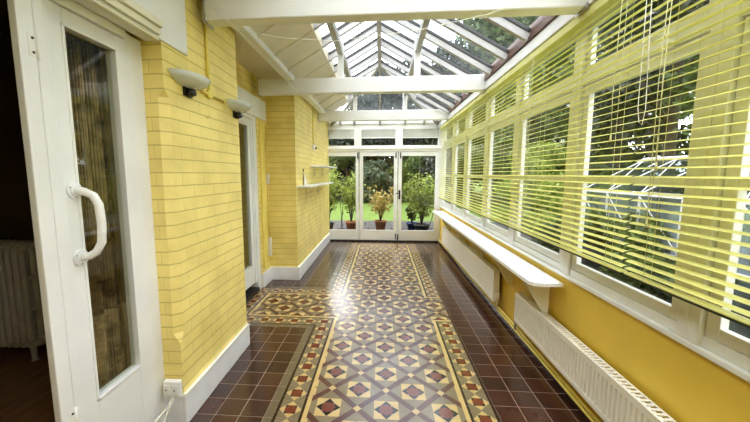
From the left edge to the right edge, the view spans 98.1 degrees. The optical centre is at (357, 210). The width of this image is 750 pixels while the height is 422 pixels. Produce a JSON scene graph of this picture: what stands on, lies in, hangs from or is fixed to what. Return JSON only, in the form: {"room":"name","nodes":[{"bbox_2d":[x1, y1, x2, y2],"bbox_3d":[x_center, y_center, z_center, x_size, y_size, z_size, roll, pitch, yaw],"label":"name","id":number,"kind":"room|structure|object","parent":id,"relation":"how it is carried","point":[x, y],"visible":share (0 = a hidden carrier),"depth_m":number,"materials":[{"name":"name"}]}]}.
{"room":"sunroom","nodes":[
{"label":"sunroom","id":0,"kind":"room"},
{"bbox_2d":[0,0,10,33],"bbox_3d":[-2.897,-1.335,0.677,3.500,0.100,4.420,0,7,4],"label":"ceiling","id":1,"kind":"structure","parent":0,"point":[4,17],"depth_m":2.52,"materials":[{"name":"black"}]},
{"bbox_2d":[0,33,33,239],"bbox_3d":[-3.107,0.104,0.857,3.080,2.800,4.420,0,7,4],"label":"wall","id":2,"kind":"structure","parent":0,"point":[15,209],"depth_m":2.92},
{"bbox_2d":[99,0,329,393],"bbox_3d":[-1.280,-0.191,2.919,0.620,2.720,8.840,0,7,4],"label":"wall","id":3,"kind":"structure","parent":0,"point":[197,162],"depth_m":2.26,"materials":[{"name":"yellow brick"}]},
{"bbox_2d":[7,0,73,421],"bbox_3d":[-1.185,0.258,1.249,0.030,2.205,0.057,0,7,4],"label":"door frame","id":4,"kind":"structure","parent":3,"relation":"attached to","point":[19,11],"depth_m":1.21,"materials":[{"name":"white paint"}]},
{"bbox_2d":[65,0,124,388],"bbox_3d":[-1.311,0.162,1.580,0.084,2.280,0.303,0,7,4],"label":"door glass pane","id":5,"kind":"object","parent":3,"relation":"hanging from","point":[83,57],"visible":0.44,"depth_m":1.61,"materials":[{"name":"clear glass"}]},
{"bbox_2d":[26,0,164,421],"bbox_3d":[-1.157,0.223,1.555,0.190,2.205,0.618,0,7,4],"label":"door","id":6,"kind":"structure","parent":3,"relation":"in","point":[136,394],"depth_m":1.50,"materials":[{"name":"white paint"}]},
{"bbox_2d":[97,14,131,367],"bbox_3d":[-1.286,0.123,1.922,0.070,2.280,0.373,0,7,4],"label":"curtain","id":7,"kind":"object","parent":3,"relation":"hanging from","point":[103,55],"visible":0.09,"depth_m":1.72,"materials":[{"name":"beige fabric"}]},
{"bbox_2d":[73,0,187,55],"bbox_3d":[-1.124,-1.115,0.998,0.135,0.610,1.865,0,7,4],"label":"lintel","id":8,"kind":"object","parent":3,"relation":"attached to","point":[164,21],"visible":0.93,"depth_m":1.63,"materials":[{"name":"white paint"}]},
{"bbox_2d":[163,379,182,396],"bbox_3d":[-1.088,1.039,1.904,0.100,0.095,0.044,0,7,4],"label":"box","id":9,"kind":"object","parent":3,"relation":"attached to","point":[171,387],"visible":1,"depth_m":1.89,"materials":[{"name":"white plastic"}]},
{"bbox_2d":[155,397,171,421],"bbox_3d":[-1.094,1.120,1.790,0.024,0.057,0.219,1,7,9],"label":"cable","id":10,"kind":"object","parent":9,"relation":"attached to","point":[171,397],"visible":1,"depth_m":1.82,"materials":[{"name":"white plastic"}]},
{"bbox_2d":[163,323,249,421],"bbox_3d":[-1.017,1.149,2.193,0.072,0.206,1.341,1,7,8],"label":"cable","id":11,"kind":"object","parent":9,"relation":"attached to","point":[249,323],"visible":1,"depth_m":2.08,"materials":[{"name":"white plastic"}]},
{"bbox_2d":[168,68,210,97],"bbox_3d":[-0.972,-0.744,1.955,0.124,0.118,0.350,0,7,4],"label":"wall light","id":12,"kind":"object","parent":3,"relation":"attached to","point":[191,82],"visible":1,"depth_m":1.90,"materials":[{"name":"white glass"}]},
{"bbox_2d":[201,23,226,102],"bbox_3d":[-0.998,-1.123,2.227,0.024,0.712,0.320,0,7,4],"label":"conduit","id":13,"kind":"object","parent":3,"relation":"attached to","point":[209,94],"visible":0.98,"depth_m":2.17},
{"bbox_2d":[226,99,251,118],"bbox_3d":[-0.925,-0.797,2.601,0.124,0.118,0.350,0,7,4],"label":"wall light","id":14,"kind":"object","parent":3,"relation":"attached to","point":[238,107],"visible":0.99,"depth_m":2.54,"materials":[{"name":"white glass"}]},
{"bbox_2d":[163,233,329,421],"bbox_3d":[-1.064,0.884,4.657,0.476,0.190,5.446,0,7,4],"label":"baseboard","id":15,"kind":"structure","parent":3,"relation":"attached to","point":[183,408],"depth_m":2.37,"materials":[{"name":"white wood"}]},
{"bbox_2d":[239,113,260,303],"bbox_3d":[-1.360,-0.075,3.750,0.140,2.300,0.850,0,7,4],"label":"door","id":16,"kind":"structure","parent":3,"relation":"in","point":[253,271],"depth_m":4.02,"materials":[{"name":"white paint"}]},
{"bbox_2d":[237,85,265,120],"bbox_3d":[-1.279,-1.259,3.806,0.035,0.240,1.040,0,7,4],"label":"lintel","id":17,"kind":"object","parent":3,"relation":"attached to","point":[258,109],"visible":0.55,"depth_m":3.90,"materials":[{"name":"white paint"}]},
{"bbox_2d":[259,120,267,267],"bbox_3d":[-1.248,-0.201,4.287,0.025,1.930,0.120,0,7,4],"label":"trim","id":18,"kind":"structure","parent":3,"relation":"attached to","point":[261,126],"depth_m":4.26,"materials":[{"name":"yellow paint"}]},
{"bbox_2d":[265,125,269,237],"bbox_3d":[-1.233,-0.389,4.429,0.018,1.530,0.043,0,7,4],"label":"conduit","id":19,"kind":"object","parent":3,"relation":"attached to","point":[265,125],"visible":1,"depth_m":4.44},
{"bbox_2d":[266,174,269,183],"bbox_3d":[-1.230,-0.435,4.436,0.035,0.140,0.040,0,7,4],"label":"thermostat","id":20,"kind":"object","parent":3,"relation":"attached to","point":[267,175],"visible":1,"depth_m":4.42,"materials":[{"name":"white plastic"}]},
{"bbox_2d":[268,237,271,255],"bbox_3d":[-1.227,0.499,4.542,0.040,0.260,0.050,0,7,4],"label":"junction box","id":21,"kind":"object","parent":3,"relation":"attached to","point":[270,238],"visible":1,"depth_m":4.52,"materials":[{"name":"white plastic"}]},
{"bbox_2d":[312,106,313,143],"bbox_3d":[-0.761,-1.480,5.489,0.017,0.700,0.017,3,7,27],"label":"conduit","id":22,"kind":"object","parent":3,"relation":"attached to","point":[312,106],"visible":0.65,"depth_m":5.49,"materials":[{"name":"yellow plastic"}]},
{"bbox_2d":[297,182,332,195],"bbox_3d":[-0.675,-0.378,5.567,0.203,0.182,2.080,0,7,4],"label":"wall shelf","id":23,"kind":"object","parent":3,"relation":"attached to","point":[321,183],"visible":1,"depth_m":5.08,"materials":[{"name":"white wood"}]},
{"bbox_2d":[303,169,307,184],"bbox_3d":[-0.803,-0.523,4.975,0.026,0.240,0.260,0,7,4],"label":"trowel","id":24,"kind":"object","parent":23,"relation":"on","point":[305,179],"visible":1,"depth_m":4.93,"materials":[{"name":"metal"}]},
{"bbox_2d":[310,165,336,175],"bbox_3d":[-0.610,-0.736,6.016,0.263,0.182,1.400,0,7,4],"label":"wall shelf","id":25,"kind":"object","parent":3,"relation":"attached to","point":[314,166],"visible":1,"depth_m":5.61,"materials":[{"name":"white wood"}]},
{"bbox_2d":[0,241,587,421],"bbox_3d":[-1.470,1.219,3.083,6.040,0.120,8.820,0,7,4],"label":"floor","id":26,"kind":"structure","parent":0,"point":[371,331],"depth_m":2.66,"materials":[{"name":"tile"}]},
{"bbox_2d":[0,239,45,361],"bbox_3d":[-2.866,0.718,2.675,0.806,0.968,0.213,0,7,4],"label":"radiator","id":27,"kind":"object","parent":26,"relation":"on","point":[21,314],"visible":0.81,"depth_m":2.59,"materials":[{"name":"metal"}]},
{"bbox_2d":[330,239,437,242],"bbox_3d":[0.511,0.668,7.264,2.515,0.030,0.040,0,7,4],"label":"threshold","id":28,"kind":"object","parent":26,"relation":"on","point":[330,239],"visible":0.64,"depth_m":7.24,"materials":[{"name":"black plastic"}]},
{"bbox_2d":[230,17,530,126],"bbox_3d":[-0.058,-1.735,2.647,3.170,0.832,8.892,0,7,4],"label":"ceiling","id":29,"kind":"structure","parent":0,"point":[292,58],"depth_m":3.60,"materials":[{"name":"paint"}]},
{"bbox_2d":[239,31,322,106],"bbox_3d":[-0.672,-1.494,3.946,0.006,0.327,3.944,0,6,2],"label":"wire","id":30,"kind":"object","parent":29,"relation":"attached to","point":[239,31],"visible":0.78,"depth_m":2.72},
{"bbox_2d":[257,40,486,96],"bbox_3d":[0.141,-1.683,3.833,2.704,0.590,0.120,0,7,4],"label":"tie beam","id":31,"kind":"structure","parent":29,"relation":"attached to","point":[341,85],"depth_m":3.81,"materials":[{"name":"wood"}]},
{"bbox_2d":[318,95,448,121],"bbox_3d":[0.453,-1.921,5.882,2.384,0.580,0.120,0,7,4],"label":"tie beam","id":32,"kind":"structure","parent":29,"relation":"attached to","point":[421,114],"depth_m":5.86,"materials":[{"name":"wood"}]},
{"bbox_2d":[202,0,590,29],"bbox_3d":[0.194,-1.470,1.966,2.324,0.590,0.120,0,7,4],"label":"tie beam","id":33,"kind":"structure","parent":29,"relation":"attached to","point":[237,12],"depth_m":1.97,"materials":[{"name":"wood"}]},
{"bbox_2d":[207,0,524,40],"bbox_3d":[0.160,-1.171,1.928,2.182,0.294,0.016,1,7,5],"label":"wire","id":34,"kind":"object","parent":33,"relation":"hanging from","point":[523,0],"visible":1,"depth_m":1.95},
{"bbox_2d":[438,0,596,127],"bbox_3d":[1.466,-1.307,2.568,0.190,0.093,8.800,0,7,4],"label":"beam","id":35,"kind":"structure","parent":29,"relation":"attached to","point":[561,21],"depth_m":2.70,"materials":[{"name":"white wood"}]},
{"bbox_2d":[438,15,558,122],"bbox_3d":[1.429,-1.409,2.560,0.145,0.109,8.800,0,7,4],"label":"trim","id":36,"kind":"structure","parent":35,"relation":"attached to","point":[541,22],"depth_m":2.81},
{"bbox_2d":[328,123,442,241],"bbox_3d":[0.544,-0.598,7.153,2.655,2.570,0.110,0,7,4],"label":"wall","id":37,"kind":"structure","parent":0,"point":[357,148],"depth_m":7.02,"materials":[{"name":"white paint"}]},
{"bbox_2d":[328,128,355,146],"bbox_3d":[-0.384,-1.599,7.107,0.675,0.410,0.050,0,7,4],"label":"window","id":38,"kind":"structure","parent":37,"relation":"in","point":[354,129],"depth_m":7.07,"materials":[{"name":"white paint"}]},
{"bbox_2d":[328,130,353,138],"bbox_3d":[-0.387,-1.669,7.059,0.605,0.190,0.018,0,7,4],"label":"blind","id":39,"kind":"object","parent":38,"relation":"attached to","point":[332,134],"visible":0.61,"depth_m":7.06,"materials":[{"name":"fabric"}]},
{"bbox_2d":[328,152,358,239],"bbox_3d":[-0.354,-0.327,7.244,0.735,1.950,0.071,0,7,4],"label":"door","id":40,"kind":"structure","parent":37,"relation":"in","point":[346,234],"depth_m":7.27,"materials":[{"name":"white paint"}]},
{"bbox_2d":[359,152,397,239],"bbox_3d":[0.449,-0.320,7.186,0.835,1.950,0.071,0,7,4],"label":"door","id":41,"kind":"structure","parent":37,"relation":"in","point":[363,234],"depth_m":7.20,"materials":[{"name":"white paint"}]},
{"bbox_2d":[360,128,396,146],"bbox_3d":[0.442,-1.592,7.047,0.800,0.410,0.050,0,7,4],"label":"window","id":42,"kind":"structure","parent":37,"relation":"in","point":[395,145],"depth_m":7.03,"materials":[{"name":"white paint"}]},
{"bbox_2d":[361,129,394,137],"bbox_3d":[0.439,-1.662,6.999,0.730,0.190,0.018,0,7,4],"label":"blind","id":43,"kind":"object","parent":42,"relation":"attached to","point":[365,133],"visible":1,"depth_m":7.00,"materials":[{"name":"fabric"}]},
{"bbox_2d":[395,151,438,240],"bbox_3d":[1.282,-0.311,7.107,0.930,1.950,0.108,0,7,4],"label":"door","id":44,"kind":"structure","parent":37,"relation":"in","point":[413,235],"depth_m":7.13,"materials":[{"name":"white paint"}]},
{"bbox_2d":[401,127,439,146],"bbox_3d":[1.339,-1.585,6.982,0.820,0.410,0.050,0,7,4],"label":"window","id":45,"kind":"structure","parent":37,"relation":"in","point":[402,145],"depth_m":6.96,"materials":[{"name":"white paint"}]},
{"bbox_2d":[403,129,438,137],"bbox_3d":[1.336,-1.655,6.934,0.750,0.190,0.018,0,7,4],"label":"blind","id":46,"kind":"object","parent":45,"relation":"attached to","point":[407,133],"visible":1,"depth_m":6.93,"materials":[{"name":"fabric"}]},
{"bbox_2d":[440,208,749,421],"bbox_3d":[1.563,0.793,2.821,0.160,0.785,8.840,0,7,4],"label":"wall","id":47,"kind":"structure","parent":0,"point":[686,385],"depth_m":1.60,"materials":[{"name":"yellow paint"}]},
{"bbox_2d":[441,121,453,210],"bbox_3d":[1.786,-0.866,6.400,0.078,1.647,1.020,0,7,4],"label":"window","id":48,"kind":"structure","parent":47,"relation":"in","point":[444,204],"depth_m":6.78,"materials":[{"name":"white paint"}]},
{"bbox_2d":[444,123,452,142],"bbox_3d":[1.784,-1.505,6.327,0.033,0.296,0.912,0,7,4],"label":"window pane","id":49,"kind":"object","parent":48,"relation":"attached to","point":[452,123],"depth_m":6.63,"materials":[{"name":"clear glass"}]},
{"bbox_2d":[451,113,466,217],"bbox_3d":[1.716,-0.758,5.453,0.078,1.647,0.890,0,7,4],"label":"window","id":50,"kind":"structure","parent":47,"relation":"in","point":[454,208],"depth_m":5.76,"materials":[{"name":"white paint"}]},
{"bbox_2d":[455,114,465,137],"bbox_3d":[1.714,-1.398,5.381,0.033,0.296,0.782,0,7,4],"label":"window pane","id":51,"kind":"object","parent":50,"relation":"attached to","point":[465,114],"depth_m":5.53,"materials":[{"name":"clear glass"}]},
{"bbox_2d":[442,226,499,308],"bbox_3d":[1.585,0.656,4.896,0.098,0.389,3.090,0,7,4],"label":"panel radiator","id":52,"kind":"object","parent":47,"relation":"attached to","point":[486,275],"visible":0.94,"depth_m":4.10,"materials":[{"name":"metal"}]},
{"bbox_2d":[442,226,499,270],"bbox_3d":[1.568,0.467,4.882,0.064,0.010,2.960,0,7,4],"label":"grille","id":53,"kind":"object","parent":52,"relation":"attached to","point":[487,264],"depth_m":4.31,"materials":[{"name":"white metal"}]},
{"bbox_2d":[463,96,487,227],"bbox_3d":[1.648,-0.652,4.522,0.078,1.647,0.990,0,7,4],"label":"window","id":54,"kind":"structure","parent":47,"relation":"in","point":[476,220],"depth_m":4.77,"materials":[{"name":"white paint"}]},
{"bbox_2d":[438,99,478,211],"bbox_3d":[1.611,-0.857,5.495,0.062,1.451,2.580,0,7,4],"label":"blind","id":55,"kind":"object","parent":54,"relation":"attached to","point":[473,103],"visible":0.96,"depth_m":5.06,"materials":[{"name":"yellow plastic"}]},
{"bbox_2d":[468,100,485,130],"bbox_3d":[1.645,-1.292,4.449,0.033,0.296,0.882,0,7,4],"label":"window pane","id":56,"kind":"object","parent":54,"relation":"attached to","point":[482,100],"depth_m":4.52,"materials":[{"name":"clear glass"}]},
{"bbox_2d":[432,211,563,312],"bbox_3d":[1.476,0.406,4.489,0.218,0.317,4.480,0,7,4],"label":"shelf","id":57,"kind":"object","parent":47,"relation":"attached to","point":[538,282],"visible":0.84,"depth_m":2.92,"materials":[{"name":"white wood"}]},
{"bbox_2d":[482,74,518,242],"bbox_3d":[1.578,-0.545,3.581,0.078,1.647,0.910,0,7,4],"label":"window","id":58,"kind":"structure","parent":47,"relation":"in","point":[498,231],"depth_m":3.75,"materials":[{"name":"white paint"}]},
{"bbox_2d":[490,78,516,120],"bbox_3d":[1.576,-1.184,3.508,0.033,0.296,0.802,0,7,4],"label":"window pane","id":59,"kind":"object","parent":58,"relation":"attached to","point":[515,79],"depth_m":3.57,"materials":[{"name":"clear glass"}]},
{"bbox_2d":[439,242,591,421],"bbox_3d":[1.474,1.157,2.828,0.012,0.060,8.760,0,7,4],"label":"baseboard","id":60,"kind":"structure","parent":47,"relation":"attached to","point":[569,397],"depth_m":2.70,"materials":[{"name":"yellow painted wood"}]},
{"bbox_2d":[438,238,600,421],"bbox_3d":[1.445,1.116,2.796,0.027,0.062,8.700,0,7,4],"label":"pipe","id":61,"kind":"object","parent":47,"relation":"attached to","point":[547,365],"visible":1,"depth_m":2.45,"materials":[{"name":"yellow metal"}]},
{"bbox_2d":[510,28,580,272],"bbox_3d":[1.510,-0.440,2.654,0.078,1.647,0.960,0,7,4],"label":"window","id":62,"kind":"structure","parent":47,"relation":"in","point":[553,258],"depth_m":2.61,"materials":[{"name":"white paint"}]},
{"bbox_2d":[522,35,576,104],"bbox_3d":[1.507,-1.079,2.581,0.033,0.296,0.852,0,7,4],"label":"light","id":63,"kind":"object","parent":62,"relation":"attached to","point":[572,79],"depth_m":2.57,"materials":[{"name":"clear glass"}]},
{"bbox_2d":[514,292,675,421],"bbox_3d":[1.368,1.002,1.965,0.098,0.364,1.970,0,7,4],"label":"panel radiator","id":64,"kind":"object","parent":47,"relation":"attached to","point":[609,397],"visible":0.98,"depth_m":1.89,"materials":[{"name":"metal"}]},
{"bbox_2d":[440,206,749,382],"bbox_3d":[1.503,0.391,2.759,0.076,0.026,8.800,0,7,4],"label":"ledge","id":65,"kind":"object","parent":47,"relation":"on","point":[726,364],"visible":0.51,"depth_m":1.57,"materials":[{"name":"white paint"}]},
{"bbox_2d":[564,0,726,338],"bbox_3d":[1.441,-0.333,1.720,0.078,1.647,0.925,0,7,4],"label":"window","id":66,"kind":"structure","parent":47,"relation":"in","point":[675,316],"depth_m":1.53,"materials":[{"name":"white paint"}]},
{"bbox_2d":[472,0,650,273],"bbox_3d":[1.417,-0.557,2.867,0.062,1.451,2.685,0,7,4],"label":"blind","id":67,"kind":"object","parent":66,"relation":"attached to","point":[599,6],"visible":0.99,"depth_m":2.08,"materials":[{"name":"yellow plastic"}]},
{"bbox_2d":[586,0,713,72],"bbox_3d":[1.438,-0.973,1.647,0.033,0.296,0.817,0,7,4],"label":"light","id":68,"kind":"object","parent":66,"relation":"attached to","point":[709,11],"depth_m":1.73,"materials":[{"name":"clear glass"}]},
{"bbox_2d":[623,0,749,328],"bbox_3d":[1.239,-0.288,0.504,0.068,1.451,2.045,0,7,4],"label":"blind","id":69,"kind":"object","parent":66,"relation":"attached to","point":[721,312],"visible":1,"depth_m":1.26,"materials":[{"name":"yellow plastic"}]},
{"bbox_2d":[686,0,749,371],"bbox_3d":[1.372,-0.228,0.794,0.078,1.647,0.945,0,7,4],"label":"window","id":70,"kind":"structure","parent":47,"relation":"in","point":[711,331],"depth_m":1.21,"materials":[{"name":"white paint"}]},
{"label":"outside","id":71,"kind":"structure","parent":0,"visible":0},
{"bbox_2d":[330,181,749,249],"bbox_3d":[1.829,-1.101,24.969,120.000,0.140,110.000,0,7,4],"label":"ground","id":72,"kind":"structure","parent":71,"point":[368,215],"depth_m":14.48,"materials":[{"name":"green plant"}]},
{"bbox_2d":[329,156,365,196],"bbox_3d":[-0.704,-2.353,20.718,3.203,3.391,2.704,6,9,41],"label":"bush","id":73,"kind":"object","parent":72,"relation":"on","point":[341,162],"visible":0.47,"depth_m":20.13,"materials":[{"name":"green plant"}]},
{"bbox_2d":[329,138,366,186],"bbox_3d":[-3.622,-4.095,24.004,9.449,7.276,8.639,2,7,19],"label":"tree","id":74,"kind":"object","parent":72,"relation":"on","point":[332,142],"visible":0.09,"depth_m":21.40,"materials":[{"name":"green plant"}]},
{"bbox_2d":[352,159,397,202],"bbox_3d":[1.170,-1.842,19.436,3.182,2.665,3.066,0,7,4],"label":"bush","id":75,"kind":"object","parent":72,"relation":"on","point":[374,174],"visible":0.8,"depth_m":18.75,"materials":[{"name":"green leaf"}]},
{"bbox_2d":[346,62,416,193],"bbox_3d":[1.781,-6.421,26.042,8.679,10.280,7.339,2,7,19],"label":"tree","id":76,"kind":"object","parent":72,"relation":"on","point":[364,101],"visible":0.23,"depth_m":24.16,"materials":[{"name":"green plant"}]},
{"bbox_2d":[386,156,424,200],"bbox_3d":[2.931,-2.046,19.648,2.913,3.023,2.590,1,7,9],"label":"bush","id":77,"kind":"object","parent":72,"relation":"on","point":[412,164],"visible":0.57,"depth_m":18.90,"materials":[{"name":"green plant"}]},
{"bbox_2d":[384,39,484,192],"bbox_3d":[6.274,-6.362,23.681,8.829,10.795,8.497,3,7,23],"label":"tree","id":78,"kind":"object","parent":72,"relation":"on","point":[418,141],"visible":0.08,"depth_m":21.34,"materials":[{"name":"green plant"}]},
{"bbox_2d":[388,156,494,190],"bbox_3d":[1.636,-4.762,30.668,27.064,7.648,2.777,0,7,4],"label":"hedge","id":79,"kind":"object","parent":72,"relation":"on","point":[388,156],"visible":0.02,"depth_m":30.47,"materials":[{"name":"green plant"}]},
{"bbox_2d":[416,151,471,197],"bbox_3d":[4.893,-2.033,18.753,3.135,3.198,3.490,0,7,4],"label":"bush","id":80,"kind":"object","parent":72,"relation":"on","point":[428,163],"visible":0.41,"depth_m":17.89,"materials":[{"name":"green plant"}]},
{"bbox_2d":[450,17,555,194],"bbox_3d":[10.546,-8.763,21.560,10.473,15.948,10.459,0,6,0],"label":"tree","id":81,"kind":"object","parent":72,"relation":"on","point":[480,25],"visible":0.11,"depth_m":19.76,"materials":[{"name":"green plant"}]},
{"bbox_2d":[498,155,553,228],"bbox_3d":[4.962,-0.442,9.053,2.115,2.231,1.530,-2,7,-17],"label":"shrub","id":82,"kind":"object","parent":72,"relation":"on","point":[535,164],"visible":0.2,"depth_m":8.59,"materials":[{"name":"green plant"}]},
{"bbox_2d":[493,141,566,215],"bbox_3d":[6.098,-0.983,11.176,2.510,2.826,2.568,0,7,4],"label":"shrub","id":83,"kind":"object","parent":72,"relation":"on","point":[548,152],"visible":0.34,"depth_m":10.62,"materials":[{"name":"green plant"}]},
{"bbox_2d":[530,208,628,263],"bbox_3d":[3.414,0.508,5.195,1.288,1.215,1.488,0,7,4],"label":"shrub","id":84,"kind":"object","parent":72,"relation":"on","point":[590,211],"visible":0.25,"depth_m":4.75,"materials":[{"name":"green plant"}]},
{"bbox_2d":[530,171,642,232],"bbox_3d":[4.298,0.081,6.424,1.925,1.786,2.078,0,7,4],"label":"shrub","id":85,"kind":"object","parent":72,"relation":"on","point":[602,186],"visible":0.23,"depth_m":6.21,"materials":[{"name":"green plant"}]},
{"bbox_2d":[458,1,749,216],"bbox_3d":[10.562,-6.921,13.582,10.613,14.314,9.281,6,9,43],"label":"tree","id":86,"kind":"object","parent":72,"relation":"on","point":[525,20],"visible":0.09,"depth_m":12.60,"materials":[{"name":"green plant"}]},
{"bbox_2d":[510,1,698,185],"bbox_3d":[9.133,-4.988,11.071,6.215,10.821,6.010,-4,8,-34],"label":"tree","id":87,"kind":"object","parent":72,"relation":"on","point":[556,124],"visible":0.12,"depth_m":11.46,"materials":[{"name":"green plant"}]},
{"bbox_2d":[566,0,709,227],"bbox_3d":[7.651,-3.780,7.585,4.907,9.198,4.533,-5,8,-39],"label":"tree","id":88,"kind":"object","parent":72,"relation":"on","point":[672,109],"visible":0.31,"depth_m":7.78,"materials":[{"name":"green plant"}]},
{"bbox_2d":[582,155,749,338],"bbox_3d":[4.388,0.406,2.649,1.825,1.915,5.420,0,7,4],"label":"greenhouse","id":89,"kind":"object","parent":72,"relation":"on","point":[739,329],"visible":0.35,"depth_m":4.13,"materials":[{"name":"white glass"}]},
{"bbox_2d":[597,210,749,300],"bbox_3d":[3.721,0.629,3.869,1.456,1.276,1.682,4,8,34],"label":"shrub","id":90,"kind":"object","parent":72,"relation":"on","point":[620,277],"visible":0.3,"depth_m":3.74,"materials":[{"name":"green plant"}]},
{"bbox_2d":[659,54,699,151],"bbox_3d":[7.449,-3.614,3.812,5.370,9.722,5.560,5,8,35],"label":"tree","id":91,"kind":"object","parent":72,"relation":"on","point":[692,76],"visible":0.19,"depth_m":6.30,"materials":[{"name":"green plant"}]},
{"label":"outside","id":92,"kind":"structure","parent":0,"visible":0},
{"bbox_2d":[330,220,543,240],"bbox_3d":[1.401,0.580,9.075,9.465,0.114,3.480,0,7,4],"label":"patio","id":93,"kind":"structure","parent":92,"point":[367,225],"depth_m":9.83,"materials":[{"name":"stone"}]},
{"bbox_2d":[329,163,343,228],"bbox_3d":[-0.785,-0.359,8.694,0.819,1.846,0.584,-1,7,-6],"label":"potted plant","id":94,"kind":"object","parent":93,"relation":"on","point":[331,193],"visible":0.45,"depth_m":8.64,"materials":[{"name":"green plant"}]},
{"bbox_2d":[337,192,349,229],"bbox_3d":[-0.417,0.064,8.313,0.432,1.091,0.428,0,7,4],"label":"potted plant","id":95,"kind":"object","parent":93,"relation":"on","point":[339,192],"visible":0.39,"depth_m":8.31,"materials":[{"name":"green plant"}]},
{"bbox_2d":[335,171,367,229],"bbox_3d":[-0.142,-0.254,8.504,0.718,1.681,0.853,3,7,25],"label":"potted plant","id":96,"kind":"object","parent":93,"relation":"on","point":[350,193],"visible":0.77,"depth_m":8.46,"materials":[{"name":"green plant"}]},
{"bbox_2d":[367,185,397,229],"bbox_3d":[0.660,-0.065,8.728,0.883,1.255,0.829,0,7,4],"label":"potted plant","id":97,"kind":"object","parent":93,"relation":"on","point":[380,206],"visible":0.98,"depth_m":8.69,"materials":[{"name":"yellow plant"}]},
{"bbox_2d":[405,204,416,229],"bbox_3d":[1.405,0.194,8.617,0.341,0.765,0.339,0,7,4],"label":"potted plant","id":98,"kind":"object","parent":93,"relation":"on","point":[410,225],"visible":0.79,"depth_m":8.57,"materials":[{"name":"green plant"}]},
{"bbox_2d":[402,171,434,229],"bbox_3d":[1.641,-0.204,8.251,1.188,1.639,0.956,-3,7,-22],"label":"potted plant","id":99,"kind":"object","parent":93,"relation":"on","point":[421,203],"visible":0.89,"depth_m":8.14,"materials":[{"name":"green plant"}]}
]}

